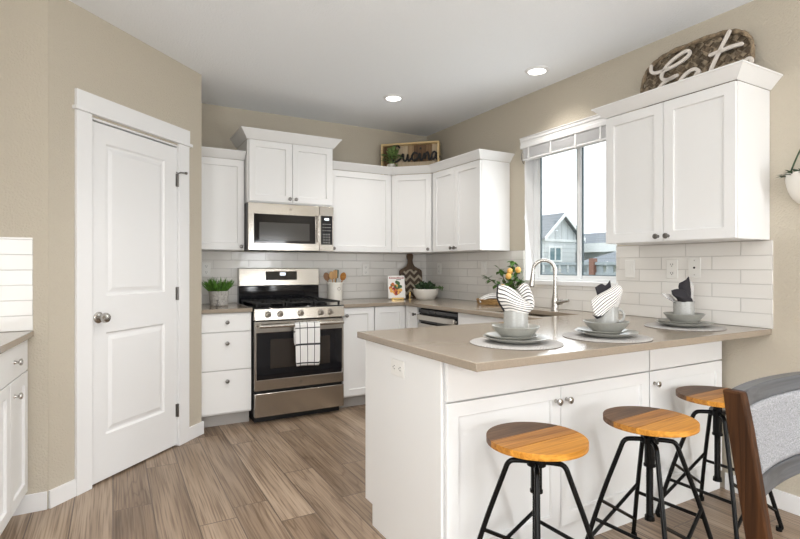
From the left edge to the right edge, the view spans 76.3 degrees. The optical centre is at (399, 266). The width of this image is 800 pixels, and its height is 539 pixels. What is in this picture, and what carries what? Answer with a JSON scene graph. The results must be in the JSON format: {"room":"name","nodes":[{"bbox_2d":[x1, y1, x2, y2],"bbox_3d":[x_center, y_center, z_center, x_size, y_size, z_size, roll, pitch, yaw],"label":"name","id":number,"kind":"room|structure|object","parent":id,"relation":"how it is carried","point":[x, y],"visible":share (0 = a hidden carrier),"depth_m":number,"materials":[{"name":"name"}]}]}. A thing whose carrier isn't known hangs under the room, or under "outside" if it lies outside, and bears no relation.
{"room":"kitchen","nodes":[
{"label":"kitchen","id":0,"kind":"room"},
{"bbox_2d":[0,0,47,508],"bbox_3d":[-2.132,-0.093,2.470,0.711,2.655,0.120,0,0,-29],"label":"wall","id":1,"kind":"structure","parent":0,"point":[23,23],"depth_m":2.56,"materials":[{"name":"beige paint"}]},
{"bbox_2d":[13,491,46,515],"bbox_3d":[-1.866,1.188,2.555,0.158,0.092,0.010,0,0,-29],"label":"baseboard","id":2,"kind":"structure","parent":1,"relation":"attached to","point":[34,502],"depth_m":2.56,"materials":[{"name":"white paint"}]},
{"bbox_2d":[48,0,200,508],"bbox_3d":[-1.695,-0.093,3.200,0.130,2.655,1.209,0,0,16],"label":"wall","id":3,"kind":"structure","parent":0,"point":[88,53],"depth_m":2.73,"materials":[{"name":"beige paint"}]},
{"bbox_2d":[48,479,75,508],"bbox_3d":[-1.770,1.188,2.671,0.014,0.092,0.149,0,0,16],"label":"baseboard","id":4,"kind":"structure","parent":3,"relation":"attached to","point":[64,492],"depth_m":2.66,"materials":[{"name":"white paint"}]},
{"bbox_2d":[72,88,192,495],"bbox_3d":[-1.669,0.135,3.194,0.142,2.198,0.940,0,0,16],"label":"trim","id":5,"kind":"structure","parent":3,"relation":"attached to","point":[87,104],"depth_m":2.82,"materials":[{"name":"white paint"}]},
{"bbox_2d":[92,121,187,484],"bbox_3d":[-1.610,0.202,3.194,0.107,2.041,0.740,0,0,16],"label":"door","id":6,"kind":"structure","parent":3,"relation":"in","point":[135,179],"depth_m":3.13,"materials":[{"name":"white paint"}]},
{"bbox_2d":[189,421,203,440],"bbox_3d":[-1.480,1.188,3.695,0.014,0.092,0.165,0,0,16],"label":"baseboard","id":7,"kind":"structure","parent":3,"relation":"attached to","point":[196,430],"depth_m":3.69,"materials":[{"name":"white paint"}]},
{"bbox_2d":[201,103,426,303],"bbox_3d":[-0.786,-0.093,5.004,2.645,2.655,0.130,0,0,-29],"label":"wall","id":8,"kind":"structure","parent":0,"point":[224,264],"depth_m":4.94,"materials":[{"name":"white tile"}]},
{"bbox_2d":[202,263,210,275],"bbox_3d":[-1.682,0.019,4.419,0.072,0.116,0.008,0,0,-29],"label":"outlet","id":9,"kind":"object","parent":8,"relation":"attached to","point":[206,267],"visible":1,"depth_m":4.42,"materials":[{"name":"white plastic"}]},
{"bbox_2d":[201,146,245,250],"bbox_3d":[-1.539,-0.551,4.296,0.387,0.821,0.379,0,0,-29],"label":"upper cabinet","id":10,"kind":"object","parent":8,"relation":"attached to","point":[222,180],"visible":0.84,"depth_m":4.20,"materials":[{"name":"white paint"}]},
{"bbox_2d":[230,126,341,206],"bbox_3d":[-1.015,-0.841,4.540,0.878,0.600,0.468,0,0,-29],"label":"upper cabinet","id":11,"kind":"object","parent":8,"relation":"attached to","point":[275,172],"visible":0.98,"depth_m":4.36,"materials":[{"name":"white paint"}]},
{"bbox_2d":[244,202,332,251],"bbox_3d":[-1.015,-0.339,4.540,0.756,0.396,0.464,0,0,-29],"label":"microwave","id":12,"kind":"object","parent":11,"relation":"attached to","point":[268,227],"visible":0.98,"depth_m":4.36,"materials":[{"name":"grey metal"}]},
{"bbox_2d":[319,161,391,252],"bbox_3d":[-0.426,-0.552,4.924,0.637,0.822,0.379,0,0,-29],"label":"upper cabinet","id":13,"kind":"object","parent":8,"relation":"attached to","point":[361,201],"visible":0.8,"depth_m":4.81,"materials":[{"name":"white paint"}]},
{"bbox_2d":[362,264,368,275],"bbox_3d":[-0.349,0.029,5.171,0.072,0.116,0.008,0,0,-29],"label":"outlet","id":14,"kind":"object","parent":8,"relation":"attached to","point":[365,267],"visible":1,"depth_m":5.17,"materials":[{"name":"white plastic"}]},
{"bbox_2d":[387,165,446,253],"bbox_3d":[0.168,-0.552,5.112,0.633,0.822,0.635,0,0,-29],"label":"upper cabinet","id":15,"kind":"object","parent":8,"relation":"attached to","point":[411,195],"visible":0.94,"depth_m":4.92,"materials":[{"name":"white paint"}]},
{"bbox_2d":[380,145,402,175],"bbox_3d":[-0.084,-1.067,5.118,0.248,0.304,0.172,0,0,16],"label":"plant","id":16,"kind":"object","parent":15,"relation":"on","point":[391,149],"visible":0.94,"depth_m":5.10,"materials":[{"name":"green plant"}]},
{"bbox_2d":[381,140,439,174],"bbox_3d":[0.108,-1.071,5.121,0.608,0.350,0.070,0,0,16],"label":"sign","id":17,"kind":"object","parent":15,"relation":"on","point":[425,152],"visible":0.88,"depth_m":5.10,"materials":[{"name":"brown wood"}]},
{"bbox_2d":[0,404,799,538],"bbox_3d":[0.563,1.284,1.012,4.215,0.100,8.410,0,0,-29],"label":"floor","id":18,"kind":"structure","parent":0,"point":[299,477],"depth_m":2.73,"materials":[{"name":"brown wood"}]},
{"bbox_2d":[0,340,27,534],"bbox_3d":[-1.900,0.793,1.936,0.651,0.882,1.078,0,0,-25],"label":"base cabinet","id":19,"kind":"object","parent":18,"relation":"on","point":[14,361],"visible":0.97,"depth_m":2.29,"materials":[{"name":"white paint"}]},
{"bbox_2d":[0,331,33,353],"bbox_3d":[-1.850,0.335,1.911,0.650,0.030,1.147,0,0,-29],"label":"countertop","id":20,"kind":"structure","parent":19,"relation":"on","point":[8,340],"depth_m":2.31,"materials":[{"name":"beige stone"}]},
{"bbox_2d":[201,312,250,427],"bbox_3d":[-1.472,0.793,4.164,0.372,0.882,0.648,0,0,-29],"label":"base cabinet","id":21,"kind":"object","parent":18,"relation":"on","point":[225,337],"visible":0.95,"depth_m":3.91,"materials":[{"name":"white paint"}]},
{"bbox_2d":[201,303,251,313],"bbox_3d":[-1.479,0.335,4.174,0.380,0.030,0.654,0,0,-29],"label":"countertop","id":22,"kind":"structure","parent":21,"relation":"on","point":[231,307],"depth_m":3.93,"materials":[{"name":"beige stone"}]},
{"bbox_2d":[202,277,233,305],"bbox_3d":[-1.506,0.196,4.223,0.291,0.247,0.301,0,0,-29],"label":"grass plant","id":23,"kind":"object","parent":22,"relation":"on","point":[218,290],"visible":0.98,"depth_m":4.17,"materials":[{"name":"green plant"}]},
{"bbox_2d":[237,268,343,422],"bbox_3d":[-0.949,0.622,4.405,0.758,1.225,0.722,0,0,-29],"label":"gas range","id":24,"kind":"object","parent":18,"relation":"on","point":[278,298],"visible":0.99,"depth_m":4.19,"materials":[{"name":"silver metal"}]},
{"bbox_2d":[237,302,343,310],"bbox_3d":[-0.965,0.334,4.433,0.758,0.028,0.648,0,0,-29],"label":"cooktop","id":25,"kind":"object","parent":24,"relation":"in","point":[308,306],"depth_m":4.22,"materials":[{"name":"black metal"}]},
{"bbox_2d":[294,321,319,366],"bbox_3d":[-0.751,0.621,4.117,0.209,0.355,0.054,0,0,-29],"label":"dish towel","id":26,"kind":"object","parent":24,"relation":"hanging from","point":[306,334],"visible":1,"depth_m":4.09,"materials":[{"name":"fabric"}]},
{"bbox_2d":[339,307,373,407],"bbox_3d":[-0.503,0.793,4.711,0.298,0.882,0.648,0,0,-29],"label":"base cabinet","id":27,"kind":"object","parent":18,"relation":"on","point":[356,319],"visible":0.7,"depth_m":4.46,"materials":[{"name":"white paint"}]},
{"bbox_2d":[374,305,419,329],"bbox_3d":[0.081,0.793,4.939,0.929,0.882,0.824,0,0,-29],"label":"base cabinet","id":28,"kind":"object","parent":18,"relation":"on","point":[385,317],"visible":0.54,"depth_m":4.62,"materials":[{"name":"white paint"}]},
{"bbox_2d":[417,308,457,326],"bbox_3d":[0.554,0.798,4.382,0.622,0.872,0.592,0,0,-29],"label":"dishwasher","id":29,"kind":"object","parent":18,"relation":"on","point":[427,317],"visible":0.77,"depth_m":4.25,"materials":[{"name":"silver metal"}]},
{"bbox_2d":[458,313,503,324],"bbox_3d":[0.947,0.793,3.693,0.654,0.882,0.978,0,0,-29],"label":"base cabinet","id":30,"kind":"object","parent":18,"relation":"on","point":[463,318],"visible":0.02,"depth_m":3.79,"materials":[{"name":"white paint"}]},
{"bbox_2d":[366,340,648,538],"bbox_3d":[0.539,0.793,2.492,1.226,0.882,0.710,0,0,-29],"label":"base cabinet","id":31,"kind":"object","parent":18,"relation":"on","point":[575,394],"depth_m":2.17,"materials":[{"name":"white paint"}]},
{"bbox_2d":[391,358,404,378],"bbox_3d":[-0.011,0.438,2.209,0.008,0.072,0.116,0,0,-29],"label":"outlet","id":32,"kind":"object","parent":31,"relation":"attached to","point":[397,366],"visible":1,"depth_m":2.20,"materials":[{"name":"white plastic"}]},
{"bbox_2d":[331,297,771,371],"bbox_3d":[0.271,0.335,3.620,1.920,0.030,3.337,0,0,-29],"label":"countertop","id":33,"kind":"structure","parent":31,"relation":"on","point":[449,344],"depth_m":2.38,"materials":[{"name":"beige stone"}]},
{"bbox_2d":[327,282,342,300],"bbox_3d":[-0.618,0.232,4.840,0.152,0.175,0.152,0,0,-29],"label":"utensil crock","id":34,"kind":"object","parent":33,"relation":"on","point":[334,289],"visible":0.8,"depth_m":4.78,"materials":[{"name":"white ceramic"}]},
{"bbox_2d":[323,273,329,281],"bbox_3d":[-0.677,0.180,4.816,0.098,0.257,0.015,0,0,-21],"label":"wooden spoon","id":35,"kind":"object","parent":34,"relation":"in","point":[326,275],"visible":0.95,"depth_m":4.81,"materials":[{"name":"brown wood"}]},
{"bbox_2d":[329,271,334,281],"bbox_3d":[-0.641,0.174,4.804,0.065,0.268,0.011,0,0,-29],"label":"wooden spoon","id":36,"kind":"object","parent":34,"relation":"in","point":[331,274],"visible":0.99,"depth_m":4.80,"materials":[{"name":"brown wood"}]},
{"bbox_2d":[340,272,345,281],"bbox_3d":[-0.558,0.180,4.857,0.093,0.258,0.013,0,0,-24],"label":"wooden spoon","id":37,"kind":"object","parent":34,"relation":"in","point":[343,275],"visible":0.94,"depth_m":4.86,"materials":[{"name":"brown wood"}]},
{"bbox_2d":[399,254,421,297],"bbox_3d":[0.113,0.087,5.366,0.250,0.470,0.092,0,0,-15],"label":"cutting board","id":38,"kind":"object","parent":33,"relation":"on","point":[412,275],"visible":0.73,"depth_m":5.36,"materials":[{"name":"brown wood"}]},
{"bbox_2d":[413,281,443,299],"bbox_3d":[0.281,0.225,5.048,0.300,0.189,0.265,0,0,13],"label":"succulent bowl","id":39,"kind":"object","parent":33,"relation":"on","point":[423,291],"visible":1,"depth_m":4.97,"materials":[{"name":"white ceramic"}]},
{"bbox_2d":[476,298,498,304],"bbox_3d":[0.781,0.297,4.378,0.213,0.045,0.309,0,0,-29],"label":"wicker tray","id":40,"kind":"object","parent":33,"relation":"on","point":[488,301],"visible":0.57,"depth_m":4.29,"materials":[{"name":"brown wicker"}]},
{"bbox_2d":[479,292,496,302],"bbox_3d":[0.779,0.264,4.377,0.207,0.091,0.104,0,0,0],"label":"tea towel","id":41,"kind":"object","parent":40,"relation":"on","point":[490,295],"visible":0.7,"depth_m":4.34,"materials":[{"name":"grey fabric"}]},
{"bbox_2d":[482,261,524,289],"bbox_3d":[0.846,0.134,4.187,0.362,0.370,0.189,0,0,1],"label":"plant","id":42,"kind":"object","parent":33,"relation":"on","point":[509,275],"visible":0.61,"depth_m":4.17,"materials":[{"name":"green plant"}]},
{"bbox_2d":[470,337,563,349],"bbox_3d":[0.488,0.317,2.144,0.384,0.004,0.384,0,0,-29],"label":"placemat","id":43,"kind":"object","parent":33,"relation":"on","point":[482,341],"visible":0.68,"depth_m":2.05,"materials":[{"name":"grey fabric"}]},
{"bbox_2d":[482,333,548,344],"bbox_3d":[0.491,0.303,2.144,0.274,0.024,0.274,0,0,-29],"label":"dinner plate","id":44,"kind":"object","parent":43,"relation":"on","point":[540,337],"visible":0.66,"depth_m":2.07,"materials":[{"name":"grey ceramic"}]},
{"bbox_2d":[485,332,537,340],"bbox_3d":[0.476,0.296,2.156,0.220,0.023,0.220,0,0,-29],"label":"salad plate","id":45,"kind":"object","parent":44,"relation":"on","point":[495,335],"visible":0.55,"depth_m":2.09,"materials":[{"name":"white ceramic"}]},
{"bbox_2d":[491,323,539,337],"bbox_3d":[0.490,0.274,2.144,0.200,0.056,0.200,0,0,-29],"label":"bowl","id":46,"kind":"object","parent":45,"relation":"on","point":[499,328],"visible":0.73,"depth_m":2.08,"materials":[{"name":"white ceramic"}]},
{"bbox_2d":[504,310,527,327],"bbox_3d":[0.496,0.238,2.150,0.122,0.113,0.102,0,0,-40],"label":"mug","id":47,"kind":"object","parent":46,"relation":"on","point":[512,319],"visible":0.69,"depth_m":2.10,"materials":[{"name":"grey ceramic"}]},
{"bbox_2d":[496,283,534,313],"bbox_3d":[0.483,0.139,2.133,0.140,0.146,0.104,0,0,-29],"label":"napkin","id":48,"kind":"object","parent":47,"relation":"in","point":[509,299],"visible":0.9,"depth_m":2.11,"materials":[{"name":"fabric"}]},
{"bbox_2d":[497,311,548,316],"bbox_3d":[0.884,0.443,3.666,0.375,0.184,0.750,0,0,-29],"label":"sink","id":49,"kind":"object","parent":33,"relation":"in","point":[530,314],"visible":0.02,"depth_m":3.77,"materials":[{"name":"silver metal"}]},
{"bbox_2d":[529,258,568,310],"bbox_3d":[1.094,0.128,3.728,0.291,0.383,0.086,0,0,28],"label":"kitchen faucet","id":50,"kind":"object","parent":33,"relation":"on","point":[556,302],"visible":0.99,"depth_m":3.71,"materials":[{"name":"silver metal"}]},
{"bbox_2d":[562,331,652,342],"bbox_3d":[0.942,0.317,2.324,0.384,0.004,0.384,0,0,-29],"label":"placemat","id":51,"kind":"object","parent":33,"relation":"on","point":[637,338],"visible":0.69,"depth_m":2.25,"materials":[{"name":"grey fabric"}]},
{"bbox_2d":[574,329,638,337],"bbox_3d":[0.943,0.303,2.324,0.274,0.024,0.274,0,0,-29],"label":"dinner plate","id":52,"kind":"object","parent":51,"relation":"on","point":[629,332],"visible":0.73,"depth_m":2.24,"materials":[{"name":"white ceramic"}]},
{"bbox_2d":[577,327,627,334],"bbox_3d":[0.929,0.296,2.336,0.220,0.023,0.220,0,0,-29],"label":"salad plate","id":53,"kind":"object","parent":52,"relation":"on","point":[584,329],"visible":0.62,"depth_m":2.27,"materials":[{"name":"white ceramic"}]},
{"bbox_2d":[583,319,629,331],"bbox_3d":[0.943,0.274,2.324,0.200,0.056,0.200,0,0,-29],"label":"bowl","id":54,"kind":"object","parent":53,"relation":"on","point":[599,327],"visible":0.67,"depth_m":2.26,"materials":[{"name":"white ceramic"}]},
{"bbox_2d":[595,307,624,322],"bbox_3d":[0.950,0.238,2.330,0.122,0.113,0.102,0,0,-34],"label":"mug","id":55,"kind":"object","parent":54,"relation":"on","point":[611,316],"visible":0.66,"depth_m":2.28,"materials":[{"name":"grey ceramic"}]},
{"bbox_2d":[591,281,622,318],"bbox_3d":[0.926,0.146,2.307,0.160,0.172,0.080,0,0,-29],"label":"napkin","id":56,"kind":"object","parent":55,"relation":"in","point":[607,297],"visible":0.91,"depth_m":2.29,"materials":[{"name":"fabric"}]},
{"bbox_2d":[644,322,725,330],"bbox_3d":[1.514,0.317,2.715,0.384,0.004,0.384,0,0,-29],"label":"placemat","id":57,"kind":"object","parent":33,"relation":"on","point":[658,325],"visible":0.73,"depth_m":2.64,"materials":[{"name":"white fabric"}]},
{"bbox_2d":[655,320,713,327],"bbox_3d":[1.512,0.303,2.717,0.274,0.024,0.274,0,0,-29],"label":"dinner plate","id":58,"kind":"object","parent":57,"relation":"on","point":[705,323],"visible":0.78,"depth_m":2.63,"materials":[{"name":"white ceramic"}]},
{"bbox_2d":[657,318,703,323],"bbox_3d":[1.499,0.296,2.729,0.220,0.023,0.220,0,0,-29],"label":"salad plate","id":59,"kind":"object","parent":58,"relation":"on","point":[666,320],"visible":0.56,"depth_m":2.66,"materials":[{"name":"white ceramic"}]},
{"bbox_2d":[663,312,705,321],"bbox_3d":[1.513,0.274,2.717,0.200,0.056,0.200,0,0,-29],"label":"bowl","id":60,"kind":"object","parent":59,"relation":"on","point":[697,317],"visible":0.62,"depth_m":2.65,"materials":[{"name":"white ceramic"}]},
{"bbox_2d":[673,300,694,314],"bbox_3d":[1.521,0.238,2.721,0.122,0.113,0.102,0,0,-40],"label":"mug","id":61,"kind":"object","parent":60,"relation":"on","point":[682,308],"visible":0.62,"depth_m":2.67,"materials":[{"name":"grey ceramic"}]},
{"bbox_2d":[662,277,693,302],"bbox_3d":[1.483,0.132,2.695,0.177,0.161,0.071,0,0,-4],"label":"napkin","id":62,"kind":"object","parent":61,"relation":"in","point":[685,293],"visible":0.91,"depth_m":2.70,"materials":[{"name":"black fabric"}]},
{"bbox_2d":[477,422,593,538],"bbox_3d":[0.489,0.921,1.825,0.392,0.626,0.392,0,0,-31],"label":"bar stool","id":63,"kind":"object","parent":18,"relation":"on","point":[538,445],"visible":1,"depth_m":1.80,"materials":[{"name":"orange wood"}]},
{"bbox_2d":[585,406,712,538],"bbox_3d":[1.017,0.924,2.075,0.392,0.620,0.392,0,0,-33],"label":"bar stool","id":64,"kind":"object","parent":18,"relation":"on","point":[651,423],"visible":1,"depth_m":2.06,"materials":[{"name":"black metal"}]},
{"bbox_2d":[646,341,721,513],"bbox_3d":[1.359,0.793,2.942,0.638,0.882,0.688,0,0,-29],"label":"base cabinet","id":65,"kind":"object","parent":18,"relation":"on","point":[671,368],"visible":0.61,"depth_m":2.67,"materials":[{"name":"white paint"}]},
{"bbox_2d":[655,385,783,538],"bbox_3d":[1.528,0.922,2.451,0.392,0.623,0.392,0,0,-29],"label":"bar stool","id":66,"kind":"object","parent":18,"relation":"on","point":[712,396],"visible":0.77,"depth_m":2.44,"materials":[{"name":"black metal"}]},
{"bbox_2d":[723,371,799,538],"bbox_3d":[1.071,0.755,1.053,0.500,0.958,0.552,0,0,-29],"label":"dining chair","id":67,"kind":"object","parent":18,"relation":"on","point":[763,414],"visible":1,"depth_m":1.15,"materials":[{"name":"grey fabric"}]},
{"bbox_2d":[69,0,753,136],"bbox_3d":[0.563,-1.471,1.012,4.215,0.100,8.410,0,0,-29],"label":"ceiling","id":68,"kind":"structure","parent":0,"point":[451,62],"depth_m":3.25,"materials":[{"name":"white paint"}]},
{"bbox_2d":[383,94,403,101],"bbox_3d":[-0.055,-1.415,4.268,0.172,0.012,0.172,0,0,-29],"label":"recessed light","id":69,"kind":"object","parent":68,"relation":"in","point":[391,97],"visible":1,"depth_m":4.24,"materials":[{"name":"white paint"}]},
{"bbox_2d":[525,66,548,75],"bbox_3d":[0.989,-1.415,3.676,0.172,0.012,0.172,0,0,-29],"label":"recessed light","id":70,"kind":"object","parent":68,"relation":"in","point":[535,70],"visible":1,"depth_m":3.66,"materials":[{"name":"white paint"}]},
{"bbox_2d":[413,288,437,299],"bbox_3d":[0.255,0.267,5.046,0.248,0.104,0.248,0,0,-29],"label":"pot","id":71,"kind":"object","parent":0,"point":[420,293],"depth_m":4.95,"materials":[{"name":"white ceramic"}]},
{"bbox_2d":[426,0,799,496],"bbox_3d":[2.381,-0.093,1.968,0.150,2.655,8.290,0,0,-29],"label":"wall","id":72,"kind":"structure","parent":0,"point":[773,25],"depth_m":2.92,"materials":[{"name":"beige paint"}]},
{"bbox_2d":[437,263,440,273],"bbox_3d":[0.409,0.019,5.304,0.008,0.116,0.072,0,0,-29],"label":"outlet","id":73,"kind":"object","parent":72,"relation":"attached to","point":[438,264],"visible":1,"depth_m":5.30,"materials":[{"name":"white plastic"}]},
{"bbox_2d":[428,149,514,252],"bbox_3d":[0.615,-0.552,4.576,0.381,0.822,0.789,0,0,-29],"label":"upper cabinet","id":74,"kind":"object","parent":72,"relation":"attached to","point":[471,200],"visible":1,"depth_m":4.36,"materials":[{"name":"white paint"}]},
{"bbox_2d":[481,262,485,273],"bbox_3d":[0.766,0.009,4.668,0.010,0.116,0.072,0,0,-29],"label":"light switch","id":75,"kind":"object","parent":72,"relation":"attached to","point":[483,264],"visible":1,"depth_m":4.67,"materials":[{"name":"white plastic"}]},
{"bbox_2d":[522,147,617,286],"bbox_3d":[1.302,-0.449,3.864,0.157,1.175,0.915,0,0,-29],"label":"window","id":76,"kind":"structure","parent":72,"relation":"in","point":[533,168],"depth_m":4.20,"materials":[{"name":"white paint"}]},
{"bbox_2d":[519,114,605,219],"bbox_3d":[1.235,-0.726,3.831,0.068,0.669,0.898,0,0,-29],"label":"window blind","id":77,"kind":"object","parent":76,"relation":"attached to","point":[591,130],"visible":0.73,"depth_m":3.80,"materials":[{"name":"white paint"}]},
{"bbox_2d":[625,260,634,277],"bbox_3d":[1.510,0.012,3.348,0.010,0.116,0.072,0,0,-29],"label":"light switch","id":78,"kind":"object","parent":72,"relation":"attached to","point":[629,264],"visible":1,"depth_m":3.34,"materials":[{"name":"white plastic"}]},
{"bbox_2d":[666,259,677,278],"bbox_3d":[1.654,0.012,3.096,0.008,0.116,0.072,0,0,-29],"label":"outlet","id":79,"kind":"object","parent":72,"relation":"attached to","point":[672,264],"visible":1,"depth_m":3.09,"materials":[{"name":"white plastic"}]},
{"bbox_2d":[591,60,782,244],"bbox_3d":[1.571,-0.561,2.882,0.379,0.840,0.878,0,0,-29],"label":"upper cabinet","id":80,"kind":"object","parent":72,"relation":"attached to","point":[694,167],"visible":1,"depth_m":2.68,"materials":[{"name":"white paint"}]},
{"bbox_2d":[640,28,755,107],"bbox_3d":[1.686,-1.107,2.929,0.076,0.403,0.660,0,0,-30],"label":"sign","id":81,"kind":"object","parent":80,"relation":"attached to","point":[709,52],"visible":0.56,"depth_m":2.90,"materials":[{"name":"brown wood"}]},
{"bbox_2d":[688,258,700,277],"bbox_3d":[1.721,0.004,2.976,0.008,0.116,0.072,0,0,-29],"label":"cable jack","id":82,"kind":"object","parent":72,"relation":"attached to","point":[694,264],"visible":0.89,"depth_m":2.97,"materials":[{"name":"white plastic"}]},
{"bbox_2d":[725,472,799,515],"bbox_3d":[3.081,1.188,0.577,0.013,0.092,5.180,0,0,-29],"label":"baseboard","id":83,"kind":"structure","parent":72,"relation":"attached to","point":[785,501],"depth_m":2.58,"materials":[{"name":"white paint"}]},
{"bbox_2d":[777,150,799,203],"bbox_3d":[1.951,-0.480,2.459,0.133,0.368,0.257,0,0,-29],"label":"wall planter","id":84,"kind":"object","parent":72,"relation":"attached to","point":[792,179],"visible":1,"depth_m":2.48,"materials":[{"name":"white ceramic"}]},
{"bbox_3d":[-0.042,0.219,5.049,0.120,0.201,0.137,0,0,-19],"label":"easel","id":85,"kind":"object","parent":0,"visible":0},
{"bbox_2d":[387,276,405,298],"bbox_3d":[-0.036,0.198,5.033,0.176,0.225,0.054,0,0,-19],"label":"cookbook","id":86,"kind":"object","parent":85,"relation":"on","point":[396,284],"visible":1,"depth_m":5.02,"materials":[{"name":"white"}]},
{"bbox_2d":[389,283,396,294],"bbox_3d":[-0.064,0.216,5.011,0.093,0.128,0.002,0,-10,-19],"label":"print","id":87,"kind":"object","parent":86,"relation":"attached to","point":[392,284],"depth_m":5.01},
{"bbox_2d":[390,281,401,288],"bbox_3d":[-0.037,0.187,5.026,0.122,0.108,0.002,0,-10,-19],"label":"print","id":88,"kind":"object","parent":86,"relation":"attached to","point":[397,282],"depth_m":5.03},
{"bbox_2d":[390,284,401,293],"bbox_3d":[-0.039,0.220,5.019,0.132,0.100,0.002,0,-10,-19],"label":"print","id":89,"kind":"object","parent":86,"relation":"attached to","point":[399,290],"depth_m":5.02},
{"label":"outside","id":90,"kind":"structure","parent":0,"visible":0},
{"bbox_3d":[14.849,1.794,38.215,56.600,0.120,68.000,0,0,-29],"label":"ground","id":91,"kind":"structure","parent":90,"visible":0},
{"bbox_2d":[542,212,585,271],"bbox_3d":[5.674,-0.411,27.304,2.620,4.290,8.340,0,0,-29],"label":"house","id":92,"kind":"structure","parent":91,"relation":"on","point":[558,229],"depth_m":23.91,"materials":[{"name":"grey wood"}]},
{"bbox_2d":[542,258,615,274],"bbox_3d":[3.171,0.774,12.693,0.170,1.920,15.000,0,0,-29],"label":"wooden fence","id":93,"kind":"object","parent":91,"relation":"on","point":[594,267],"visible":0.16,"depth_m":10.93,"materials":[{"name":"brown wood"}]},
{"bbox_2d":[575,232,615,271],"bbox_3d":[14.243,-0.076,25.075,9.560,3.620,15.500,0,0,-29],"label":"house","id":94,"kind":"structure","parent":91,"relation":"on","point":[595,245],"depth_m":24.72,"materials":[{"name":"grey"}]},
{"bbox_2d":[584,251,615,272],"bbox_3d":[8.383,0.524,15.573,2.700,2.420,5.300,0,0,-29],"label":"garden shed","id":95,"kind":"object","parent":91,"relation":"on","point":[610,257],"visible":0.04,"depth_m":17.01,"materials":[{"name":"grey"}]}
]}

